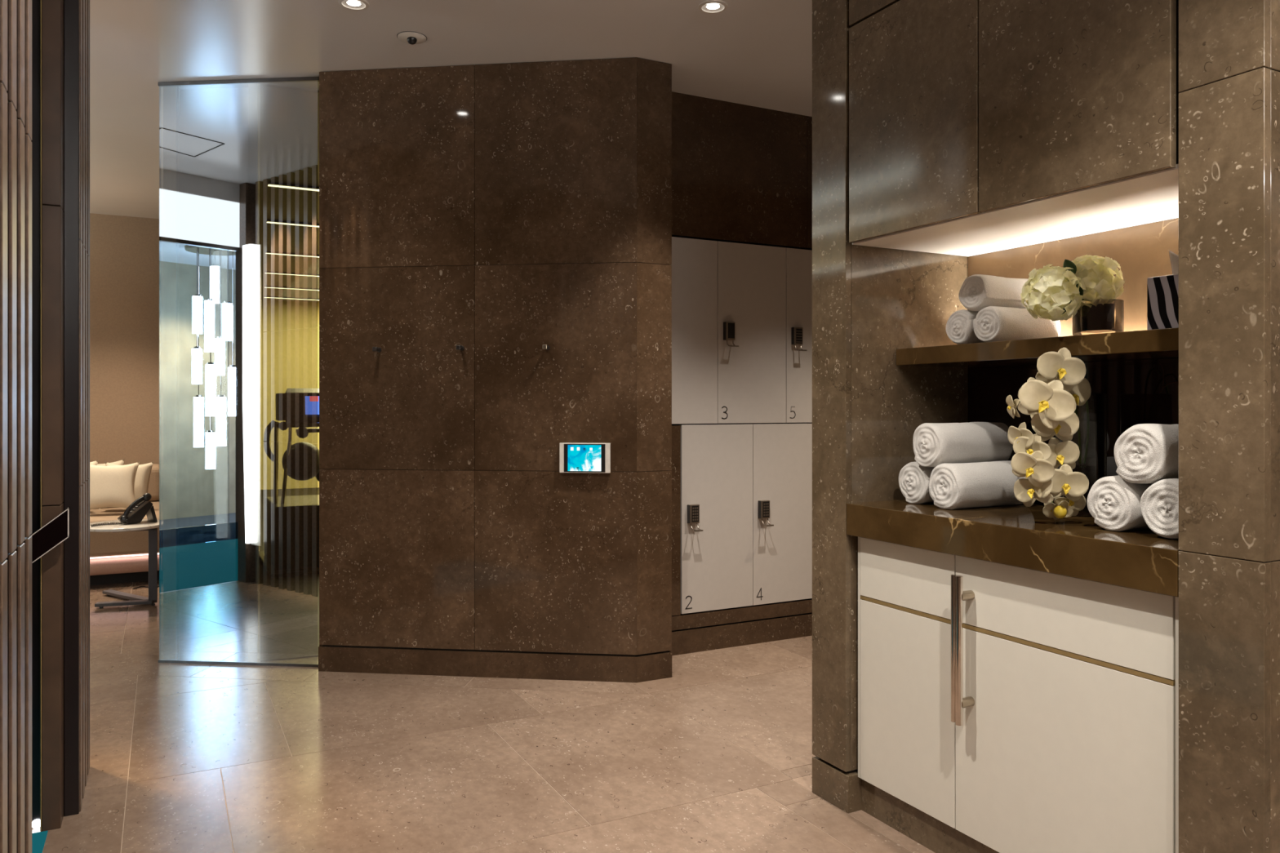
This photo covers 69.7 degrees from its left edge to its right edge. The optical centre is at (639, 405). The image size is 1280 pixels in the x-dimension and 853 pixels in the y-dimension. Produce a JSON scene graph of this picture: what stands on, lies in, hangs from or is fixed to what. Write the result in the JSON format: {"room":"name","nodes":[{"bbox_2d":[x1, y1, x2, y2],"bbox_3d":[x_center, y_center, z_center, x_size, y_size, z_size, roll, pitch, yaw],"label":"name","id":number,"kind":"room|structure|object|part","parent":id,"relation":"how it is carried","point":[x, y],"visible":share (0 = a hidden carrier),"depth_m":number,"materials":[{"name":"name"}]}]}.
{"room":"changing room","nodes":[
{"label":"changing room","id":0,"kind":"room"},
{"bbox_2d":[0,0,89,852],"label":"door","id":1,"kind":"structure","parent":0,"point":[45,44],"depth_m":2.71,"materials":[{"name":"brown wood"}]},
{"bbox_2d":[31,819,39,828],"bbox_3d":[-1.781,1.237,2.715,0.028,0.028,0.004,0,0,-27],"label":"step light","id":2,"kind":"object","parent":1,"relation":"attached to","point":[35,824],"visible":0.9,"depth_m":2.71,"materials":[{"name":"white plastic"}]},
{"bbox_2d":[31,506,70,563],"bbox_3d":[-1.715,0.378,2.677,0.093,0.158,0.038,0,0,-27],"label":"door handle","id":3,"kind":"object","parent":1,"relation":"attached to","point":[57,530],"visible":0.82,"depth_m":2.66,"materials":[{"name":"black metal"}]},
{"bbox_2d":[89,213,159,464],"bbox_3d":[-4.818,-0.160,7.404,1.860,2.820,0.100,0,0,-27],"label":"wall","id":4,"kind":"structure","parent":0,"point":[124,251],"depth_m":7.63,"materials":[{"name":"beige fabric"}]},
{"bbox_2d":[317,302,319,487],"bbox_3d":[-4.434,-0.160,14.203,3.200,2.820,0.100,0,0,-27],"label":"wall","id":5,"kind":"structure","parent":0,"point":[317,302],"depth_m":13.92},
{"bbox_2d":[89,0,812,302],"bbox_3d":[-3.097,-1.614,5.322,11.400,0.112,17.700,0,0,-27],"label":"ceiling","id":6,"kind":"structure","parent":0,"point":[757,53],"depth_m":4.02,"materials":[{"name":"white paint"}]},
{"bbox_2d":[337,0,368,10],"bbox_3d":[-1.117,-1.567,3.589,0.116,0.006,0.116,0,0,-27],"label":"recessed light","id":7,"kind":"object","parent":6,"relation":"in","point":[357,5],"visible":1,"depth_m":3.60,"materials":[{"name":"white plastic"}]},
{"bbox_2d":[396,31,426,44],"bbox_3d":[-0.972,-1.553,3.921,0.126,0.042,0.126,0,0,-27],"label":"dome camera","id":8,"kind":"object","parent":6,"relation":"attached to","point":[412,37],"visible":1,"depth_m":3.89,"materials":[{"name":"white plastic"}]},
{"bbox_2d":[697,0,727,13],"bbox_3d":[0.287,-1.567,3.618,0.116,0.006,0.116,0,0,-27],"label":"recessed light","id":9,"kind":"object","parent":6,"relation":"in","point":[709,6],"visible":1,"depth_m":3.61,"materials":[{"name":"white plastic"}]},
{"bbox_2d":[31,487,934,852],"bbox_3d":[-3.005,1.278,5.144,11.400,0.064,17.300,0,0,-27],"label":"floor","id":10,"kind":"structure","parent":0,"point":[715,755],"depth_m":3.24,"materials":[{"name":"tile"}]},
{"bbox_2d":[31,831,48,852],"bbox_3d":[-1.932,1.248,2.000,0.990,0.004,1.050,0,0,-27],"label":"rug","id":11,"kind":"object","parent":10,"relation":"on","point":[38,839],"visible":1,"depth_m":2.63,"materials":[{"name":"teal carpet"}]},
{"bbox_2d":[89,463,159,585],"bbox_3d":[-4.418,0.870,6.693,1.675,0.760,1.510,0,0,-27],"label":"sofa","id":12,"kind":"object","parent":10,"relation":"on","point":[115,557],"visible":0.21,"depth_m":6.34,"materials":[{"name":"fabric"}]},
{"bbox_2d":[89,460,98,465],"bbox_3d":[-4.095,0.572,6.604,0.360,0.344,0.178,0,0,-30],"label":"cushion","id":13,"kind":"object","parent":12,"relation":"on","point":[95,463],"visible":0.02,"depth_m":6.70,"materials":[{"name":"beige fabric"}]},
{"bbox_2d":[97,459,124,466],"bbox_3d":[-4.107,0.598,6.982,0.370,0.361,0.166,0,0,-42],"label":"cushion","id":14,"kind":"object","parent":12,"relation":"on","point":[120,462],"visible":0.04,"depth_m":7.07,"materials":[{"name":"beige fabric"}]},
{"bbox_2d":[89,461,140,510],"bbox_3d":[-3.772,0.580,6.554,0.360,0.344,0.180,0,0,-21],"label":"cushion","id":15,"kind":"object","parent":12,"relation":"on","point":[109,486],"visible":0.87,"depth_m":6.51,"materials":[{"name":"beige fabric"}]},
{"bbox_3d":[-4.416,0.906,6.688,1.675,0.253,1.500,0,0,-27],"label":"seat","id":16,"kind":"part","parent":12,"relation":"part of","materials":[{"name":"beige fabric"}]},
{"bbox_2d":[98,462,153,509],"bbox_3d":[-3.787,0.592,6.784,0.362,0.349,0.170,0,0,-3],"label":"cushion","id":17,"kind":"object","parent":12,"relation":"on","point":[142,476],"visible":0.29,"depth_m":6.76,"materials":[{"name":"beige fabric"}]},
{"bbox_3d":[-4.685,0.634,7.207,1.675,0.288,0.350,0,0,-27],"label":"backrest","id":18,"kind":"part","parent":12,"relation":"part of","materials":[{"name":"beige fabric"}]},
{"bbox_2d":[89,519,159,608],"bbox_3d":[-3.250,0.992,5.803,0.470,0.517,0.725,0,0,-27],"label":"side table","id":19,"kind":"object","parent":10,"relation":"on","point":[144,525],"visible":0.86,"depth_m":5.73,"materials":[{"name":"white stone"}]},
{"bbox_2d":[90,493,157,526],"bbox_3d":[-3.206,0.646,5.694,0.367,0.199,0.170,0,0,-45],"label":"telephone","id":20,"kind":"object","parent":19,"relation":"on","point":[136,511],"visible":1,"depth_m":5.70,"materials":[{"name":"black plastic"}]},
{"bbox_3d":[-3.252,0.724,5.604,0.174,0.017,0.045,0,0,-43],"label":"cord","id":21,"kind":"part","parent":20,"relation":"part of","materials":[{"name":"black plastic"}]},
{"bbox_3d":[-3.132,0.988,5.705,0.245,0.464,0.024,0,0,-27],"label":"leg","id":22,"kind":"part","parent":19,"relation":"part of","materials":[{"name":"grey paint"}]},
{"bbox_2d":[133,584,159,589],"bbox_3d":[-3.378,1.246,6.308,0.148,0.008,0.111,0,0,-12],"label":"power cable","id":23,"kind":"object","parent":10,"relation":"on","point":[158,584],"visible":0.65,"depth_m":6.30,"materials":[{"name":"black plastic"}]},
{"bbox_2d":[158,76,319,666],"bbox_3d":[-1.936,-0.160,4.435,0.808,2.818,0.020,0,0,5],"label":"glass screen","id":24,"kind":"object","parent":10,"relation":"on","point":[238,157],"visible":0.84,"depth_m":4.43,"materials":[{"name":"clear glass"}]},
{"bbox_3d":[-1.936,1.244,4.435,0.808,0.012,0.018,0,0,5],"label":"rail","id":25,"kind":"part","parent":24,"relation":"part of","materials":[{"name":"silver metal"}]},
{"bbox_3d":[-1.936,-1.560,4.435,0.808,0.017,0.020,0,0,5],"label":"head rail","id":26,"kind":"part","parent":24,"relation":"part of","materials":[{"name":"silver metal"}]},
{"bbox_2d":[317,388,319,574],"bbox_3d":[-2.629,0.556,7.310,0.706,1.379,1.200,0,0,-27],"label":"exercise machine","id":27,"kind":"object","parent":10,"relation":"on","point":[317,388],"visible":0.03,"depth_m":6.98,"materials":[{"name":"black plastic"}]},
{"bbox_2d":[857,537,1178,852],"bbox_3d":[1.091,0.825,2.475,0.532,0.850,1.034,0,0,-27],"label":"base cabinet","id":28,"kind":"object","parent":10,"relation":"on","point":[1002,708],"visible":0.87,"depth_m":2.32,"materials":[{"name":"white wood"}]},
{"bbox_3d":[0.884,0.772,2.934,0.477,0.744,0.012,0,0,-27],"label":"panel","id":29,"kind":"part","parent":28,"relation":"part of","materials":[{"name":"white paint"}]},
{"bbox_3d":[0.770,0.773,2.653,0.019,0.739,0.378,0,0,-27],"label":"door","id":30,"kind":"part","parent":28,"relation":"part of","materials":[{"name":"white paint"}]},
{"bbox_3d":[0.848,0.642,2.423,0.053,0.389,0.038,0,0,-27],"label":"handle","id":31,"kind":"part","parent":28,"relation":"part of","materials":[{"name":"silver metal"}]},
{"bbox_2d":[846,499,1181,597],"bbox_3d":[1.099,0.348,2.479,0.514,0.097,1.038,0,0,-27],"label":"countertop","id":32,"kind":"structure","parent":28,"relation":"on","point":[1020,535],"depth_m":2.27,"materials":[{"name":"brown stone"}]},
{"bbox_2d":[898,462,935,504],"bbox_3d":[0.955,0.235,2.863,0.309,0.129,0.131,0,0,-27],"label":"rolled towel","id":33,"kind":"object","parent":32,"relation":"on","point":[913,478],"visible":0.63,"depth_m":2.78,"materials":[{"name":"white fabric"}]},
{"bbox_2d":[928,460,1025,509],"bbox_3d":[1.012,0.234,2.724,0.326,0.132,0.133,0,0,-28],"label":"rolled towel","id":34,"kind":"object","parent":32,"relation":"on","point":[960,486],"visible":0.91,"depth_m":2.65,"materials":[{"name":"white fabric"}]},
{"bbox_2d":[912,422,1013,466],"bbox_3d":[0.977,0.116,2.787,0.321,0.131,0.134,0,0,-27],"label":"rolled towel","id":35,"kind":"object","parent":34,"relation":"on","point":[934,444],"visible":0.9,"depth_m":2.73,"materials":[{"name":"white fabric"}]},
{"bbox_2d":[1005,347,1091,519],"bbox_3d":[1.073,0.073,2.411,0.194,0.440,0.349,0,0,28],"label":"orchid spray","id":36,"kind":"object","parent":32,"relation":"on","point":[1051,404],"visible":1,"depth_m":2.30,"materials":[{"name":"white plant"}]},
{"bbox_3d":[0.958,0.004,2.362,0.025,0.061,0.055,0,0,-6],"label":"flower","id":37,"kind":"part","parent":36,"relation":"part of","materials":[{"name":"white plant"}]},
{"bbox_3d":[0.968,0.081,2.337,0.026,0.077,0.088,0,0,-17],"label":"flower","id":38,"kind":"part","parent":36,"relation":"part of","materials":[{"name":"white plant"}]},
{"bbox_3d":[0.988,0.111,2.315,0.092,0.080,0.027,0,0,45],"label":"flower","id":39,"kind":"part","parent":36,"relation":"part of","materials":[{"name":"white plant"}]},
{"bbox_3d":[0.976,0.159,2.286,0.102,0.093,0.037,0,0,30],"label":"flower","id":40,"kind":"part","parent":36,"relation":"part of","materials":[{"name":"white plant"}]},
{"bbox_3d":[0.987,0.211,2.311,0.022,0.092,0.103,0,0,-38],"label":"flower","id":41,"kind":"part","parent":36,"relation":"part of","materials":[{"name":"white plant"}]},
{"bbox_3d":[1.022,-0.033,2.372,0.088,0.080,0.027,0,0,29],"label":"flower","id":42,"kind":"part","parent":36,"relation":"part of","materials":[{"name":"white plant"}]},
{"bbox_3d":[1.002,-0.002,2.278,0.084,0.122,0.116,0,0,-27],"label":"flower","id":43,"kind":"part","parent":36,"relation":"part of","materials":[{"name":"white plant"}]},
{"bbox_3d":[1.058,0.266,2.340,0.063,0.053,0.020,0,0,19],"label":"flower","id":44,"kind":"part","parent":36,"relation":"part of","materials":[{"name":"white plant"}]},
{"bbox_3d":[1.041,0.043,2.306,0.116,0.096,0.024,0,0,9],"label":"flower","id":45,"kind":"part","parent":36,"relation":"part of","materials":[{"name":"white plant"}]},
{"bbox_3d":[1.069,-0.092,2.335,0.122,0.110,0.029,0,0,4],"label":"flower","id":46,"kind":"part","parent":36,"relation":"part of","materials":[{"name":"white plant"}]},
{"bbox_3d":[1.051,0.126,2.316,0.102,0.090,0.025,0,0,10],"label":"flower","id":47,"kind":"part","parent":36,"relation":"part of","materials":[{"name":"white plant"}]},
{"bbox_3d":[1.084,0.248,2.317,0.077,0.072,0.019,0,0,-2],"label":"flower","id":48,"kind":"part","parent":36,"relation":"part of","materials":[{"name":"white plant"}]},
{"bbox_3d":[1.057,0.193,2.285,0.108,0.093,0.030,0,0,4],"label":"flower","id":49,"kind":"part","parent":36,"relation":"part of","materials":[{"name":"white plant"}]},
{"bbox_3d":[1.149,0.083,2.492,0.174,0.385,0.069,0,0,-27],"label":"stem","id":50,"kind":"part","parent":36,"relation":"part of","materials":[{"name":"plant"}]},
{"bbox_3d":[1.121,-0.026,2.396,0.117,0.102,0.037,0,0,-10],"label":"flower","id":51,"kind":"part","parent":36,"relation":"part of","materials":[{"name":"white plant"}]},
{"bbox_2d":[1054,393,1107,516],"bbox_3d":[1.209,0.133,2.525,0.132,0.330,0.132,0,0,-27],"label":"glass vase","id":52,"kind":"object","parent":32,"relation":"on","point":[1093,473],"visible":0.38,"depth_m":2.47,"materials":[{"name":"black glass"}]},
{"bbox_2d":[1086,475,1153,531],"bbox_3d":[1.256,0.234,2.262,0.328,0.132,0.134,0,0,-27],"label":"rolled towel","id":53,"kind":"object","parent":32,"relation":"on","point":[1113,502],"visible":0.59,"depth_m":2.17,"materials":[{"name":"white fabric"}]},
{"bbox_2d":[1140,478,1178,538],"bbox_3d":[1.312,0.232,2.125,0.323,0.136,0.132,0,0,-27],"label":"rolled towel","id":54,"kind":"object","parent":32,"relation":"on","point":[1159,504],"visible":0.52,"depth_m":2.06,"materials":[{"name":"white fabric"}]},
{"bbox_2d":[1114,423,1178,483],"bbox_3d":[1.290,0.112,2.189,0.335,0.138,0.140,0,0,-27],"label":"rolled towel","id":55,"kind":"object","parent":54,"relation":"on","point":[1144,453],"visible":0.62,"depth_m":2.10,"materials":[{"name":"white fabric"}]},
{"bbox_3d":[0.997,0.773,2.216,0.019,0.739,0.602,0,0,-27],"label":"door","id":56,"kind":"part","parent":28,"relation":"part of","materials":[{"name":"white paint"}]},
{"bbox_3d":[1.348,0.772,2.040,0.477,0.744,0.026,0,0,-27],"label":"panel","id":57,"kind":"part","parent":28,"relation":"part of","materials":[{"name":"white paint"}]},
{"bbox_2d":[319,57,671,656],"bbox_3d":[-0.638,-0.160,4.633,1.654,2.820,0.822,0,0,7],"label":"wall","id":58,"kind":"structure","parent":0,"point":[501,213],"depth_m":4.22,"materials":[{"name":"brown stone"}]},
{"bbox_2d":[372,346,381,351],"bbox_3d":[-1.219,-0.259,4.258,0.022,0.022,0.059,0,0,7],"label":"robe hook","id":59,"kind":"object","parent":58,"relation":"attached to","point":[374,348],"visible":1,"depth_m":4.23,"materials":[{"name":"black metal"}]},
{"bbox_3d":[-1.221,-0.259,4.236,0.020,0.020,0.014,0,0,7],"label":"knob","id":60,"kind":"part","parent":59,"relation":"part of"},
{"bbox_2d":[456,345,464,350],"bbox_3d":[-0.824,-0.264,4.211,0.022,0.022,0.059,0,0,7],"label":"robe hook","id":61,"kind":"object","parent":58,"relation":"attached to","point":[458,347],"visible":1,"depth_m":4.19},
{"bbox_3d":[-0.827,-0.263,4.189,0.020,0.020,0.014,0,0,7],"label":"knob","id":62,"kind":"part","parent":61,"relation":"part of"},
{"bbox_2d":[318,645,671,683],"bbox_3d":[-0.679,1.192,4.249,1.638,0.115,0.358,0,0,-6],"label":"baseboard","id":63,"kind":"structure","parent":58,"relation":"attached to","point":[570,667],"depth_m":4.22,"materials":[{"name":"stone"}]},
{"bbox_2d":[542,344,550,350],"bbox_3d":[-0.425,-0.263,4.163,0.022,0.022,0.059,0,0,7],"label":"robe hook","id":64,"kind":"object","parent":58,"relation":"attached to","point":[546,347],"visible":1,"depth_m":4.13,"materials":[{"name":"silver metal"}]},
{"bbox_3d":[-0.428,-0.263,4.141,0.020,0.020,0.014,0,0,7],"label":"knob","id":65,"kind":"part","parent":64,"relation":"part of","materials":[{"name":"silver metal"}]},
{"bbox_2d":[559,442,610,473],"bbox_3d":[-0.249,0.238,4.160,0.231,0.135,0.024,0,0,7],"label":"tablet","id":66,"kind":"object","parent":58,"relation":"attached to","point":[593,458],"visible":1,"depth_m":4.15,"materials":[{"name":"white plastic"}]},
{"bbox_2d":[670,91,812,631],"bbox_3d":[1.304,-0.160,5.498,3.224,2.820,0.538,0,0,-27],"label":"wall","id":67,"kind":"structure","parent":0,"point":[741,173],"depth_m":4.77,"materials":[{"name":"stone"}]},
{"bbox_2d":[671,423,752,613],"bbox_3d":[0.312,0.575,4.895,0.429,0.951,0.516,0,0,-27],"label":"locker","id":68,"kind":"object","parent":67,"relation":"attached to","point":[717,459],"visible":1,"depth_m":4.72,"materials":[{"name":"grey laminate"}]},
{"bbox_2d":[671,236,717,423],"bbox_3d":[0.105,-0.375,4.824,0.429,0.937,0.450,0,0,-27],"label":"locker","id":69,"kind":"object","parent":68,"relation":"on","point":[694,264],"visible":0.54,"depth_m":4.66,"materials":[{"name":"grey laminate"}]},
{"bbox_3d":[0.283,0.611,4.620,0.044,0.041,0.055,0,0,-27],"label":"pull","id":70,"kind":"part","parent":68,"relation":"part of","materials":[{"name":"metal"}]},
{"bbox_2d":[669,613,812,655],"bbox_3d":[1.383,1.193,5.239,3.123,0.114,0.029,0,0,-27],"label":"baseboard","id":71,"kind":"structure","parent":67,"relation":"attached to","point":[748,633],"depth_m":4.78,"materials":[{"name":"stone"}]},
{"bbox_2d":[743,422,812,605],"bbox_3d":[0.696,0.575,5.094,0.429,0.951,0.516,0,0,-27],"label":"locker","id":72,"kind":"object","parent":67,"relation":"attached to","point":[782,452],"visible":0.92,"depth_m":4.91,"materials":[{"name":"grey laminate"}]},
{"bbox_2d":[717,240,786,423],"bbox_3d":[0.503,-0.375,4.994,0.429,0.937,0.516,0,0,-27],"label":"locker","id":73,"kind":"object","parent":72,"relation":"on","point":[752,278],"visible":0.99,"depth_m":4.82,"materials":[{"name":"grey laminate"}]},
{"bbox_3d":[0.474,-0.319,4.719,0.044,0.041,0.055,0,0,-27],"label":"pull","id":74,"kind":"part","parent":73,"relation":"part of","materials":[{"name":"metal"}]},
{"bbox_3d":[0.667,0.611,4.819,0.044,0.041,0.055,0,0,-27],"label":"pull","id":75,"kind":"part","parent":72,"relation":"part of","materials":[{"name":"metal"}]},
{"bbox_2d":[786,248,812,422],"bbox_3d":[0.887,-0.375,5.193,0.429,0.937,0.516,0,0,-27],"label":"locker","id":76,"kind":"object","parent":72,"relation":"on","point":[798,261],"visible":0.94,"depth_m":4.96,"materials":[{"name":"grey laminate"}]},
{"bbox_3d":[0.858,-0.309,4.918,0.044,0.041,0.055,0,0,-27],"label":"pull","id":77,"kind":"part","parent":76,"relation":"part of","materials":[{"name":"metal"}]},
{"bbox_2d":[812,0,1279,852],"bbox_3d":[2.399,-0.160,3.152,3.440,2.820,1.375,0,0,-27],"label":"wall","id":78,"kind":"structure","parent":0,"point":[869,304],"depth_m":1.86,"materials":[{"name":"brown stone"}]},
{"bbox_2d":[812,756,861,813],"bbox_3d":[0.857,1.194,3.030,0.590,0.113,0.180,0,0,-27],"label":"baseboard","id":79,"kind":"structure","parent":78,"relation":"attached to","point":[841,788],"depth_m":2.86,"materials":[{"name":"brown stone"}]},
{"bbox_2d":[848,0,1180,256],"bbox_3d":[1.099,-1.031,2.479,0.514,1.074,1.029,0,0,-27],"label":"upper cabinet","id":80,"kind":"object","parent":78,"relation":"attached to","point":[976,126],"visible":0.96,"depth_m":2.34,"materials":[{"name":"stone"}]},
{"bbox_3d":[0.762,-1.363,2.594,0.020,0.407,0.499,0,0,-27],"label":"panel","id":81,"kind":"part","parent":80,"relation":"part of","materials":[{"name":"brown stone"}]},
{"bbox_3d":[0.762,-0.825,2.594,0.020,0.656,0.499,0,0,-27],"label":"door","id":82,"kind":"part","parent":80,"relation":"part of","materials":[{"name":"brown stone"}]},
{"bbox_3d":[0.996,-0.825,2.143,0.020,0.656,0.508,0,0,-27],"label":"door","id":83,"kind":"part","parent":80,"relation":"part of","materials":[{"name":"brown stone"}]},
{"bbox_2d":[896,327,1178,367],"bbox_3d":[1.177,-0.152,2.523,0.291,0.052,1.032,0,0,-27],"label":"shelf","id":84,"kind":"object","parent":78,"relation":"attached to","point":[1156,343],"visible":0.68,"depth_m":2.44,"materials":[{"name":"brown stone"}]},
{"bbox_2d":[946,309,983,344],"bbox_3d":[1.046,-0.231,2.773,0.265,0.105,0.102,0,0,-27],"label":"rolled towel","id":85,"kind":"object","parent":84,"relation":"on","point":[959,326],"visible":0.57,"depth_m":2.70,"materials":[{"name":"white fabric"}]},
{"bbox_2d":[973,306,1061,342],"bbox_3d":[1.096,-0.231,2.673,0.273,0.104,0.110,0,0,-29],"label":"rolled towel","id":86,"kind":"object","parent":84,"relation":"on","point":[991,323],"visible":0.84,"depth_m":2.61,"materials":[{"name":"white fabric"}]},
{"bbox_2d":[958,274,1028,311],"bbox_3d":[1.073,-0.328,2.720,0.258,0.107,0.112,0,0,-27],"label":"rolled towel","id":87,"kind":"object","parent":86,"relation":"on","point":[977,292],"visible":0.73,"depth_m":2.66,"materials":[{"name":"white fabric"}]},
{"bbox_2d":[1071,298,1124,335],"bbox_3d":[1.186,-0.225,2.383,0.120,0.090,0.120,0,0,-27],"label":"flower vase","id":88,"kind":"object","parent":84,"relation":"on","point":[1107,317],"visible":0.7,"depth_m":2.34,"materials":[{"name":"clear glass"}]},
{"bbox_2d":[1020,254,1124,320],"bbox_3d":[1.113,-0.303,2.370,0.265,0.173,0.152,0,0,-9],"label":"flowers","id":89,"kind":"object","parent":88,"relation":"in","point":[1054,293],"visible":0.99,"depth_m":2.33,"materials":[{"name":"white plant"}]},
{"bbox_2d":[1146,249,1178,329],"bbox_3d":[1.301,-0.279,2.181,0.127,0.201,0.125,0,0,-27],"label":"tissue box","id":90,"kind":"object","parent":84,"relation":"on","point":[1162,291],"visible":0.2,"depth_m":2.17,"materials":[{"name":"paper"}]},
{"bbox_2d":[968,356,1178,503],"bbox_3d":[1.336,0.086,2.602,0.015,0.426,1.038,0,0,-27],"label":"panel","id":91,"kind":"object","parent":78,"relation":"attached to","point":[1145,390],"depth_m":2.61,"materials":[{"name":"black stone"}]},
{"bbox_2d":[968,217,1178,366],"bbox_3d":[1.336,-0.311,2.602,0.015,0.366,1.038,0,0,-27],"label":"panel","id":92,"kind":"object","parent":78,"relation":"attached to","point":[1141,251],"depth_m":2.57,"materials":[{"name":"beige stone"}]}
]}

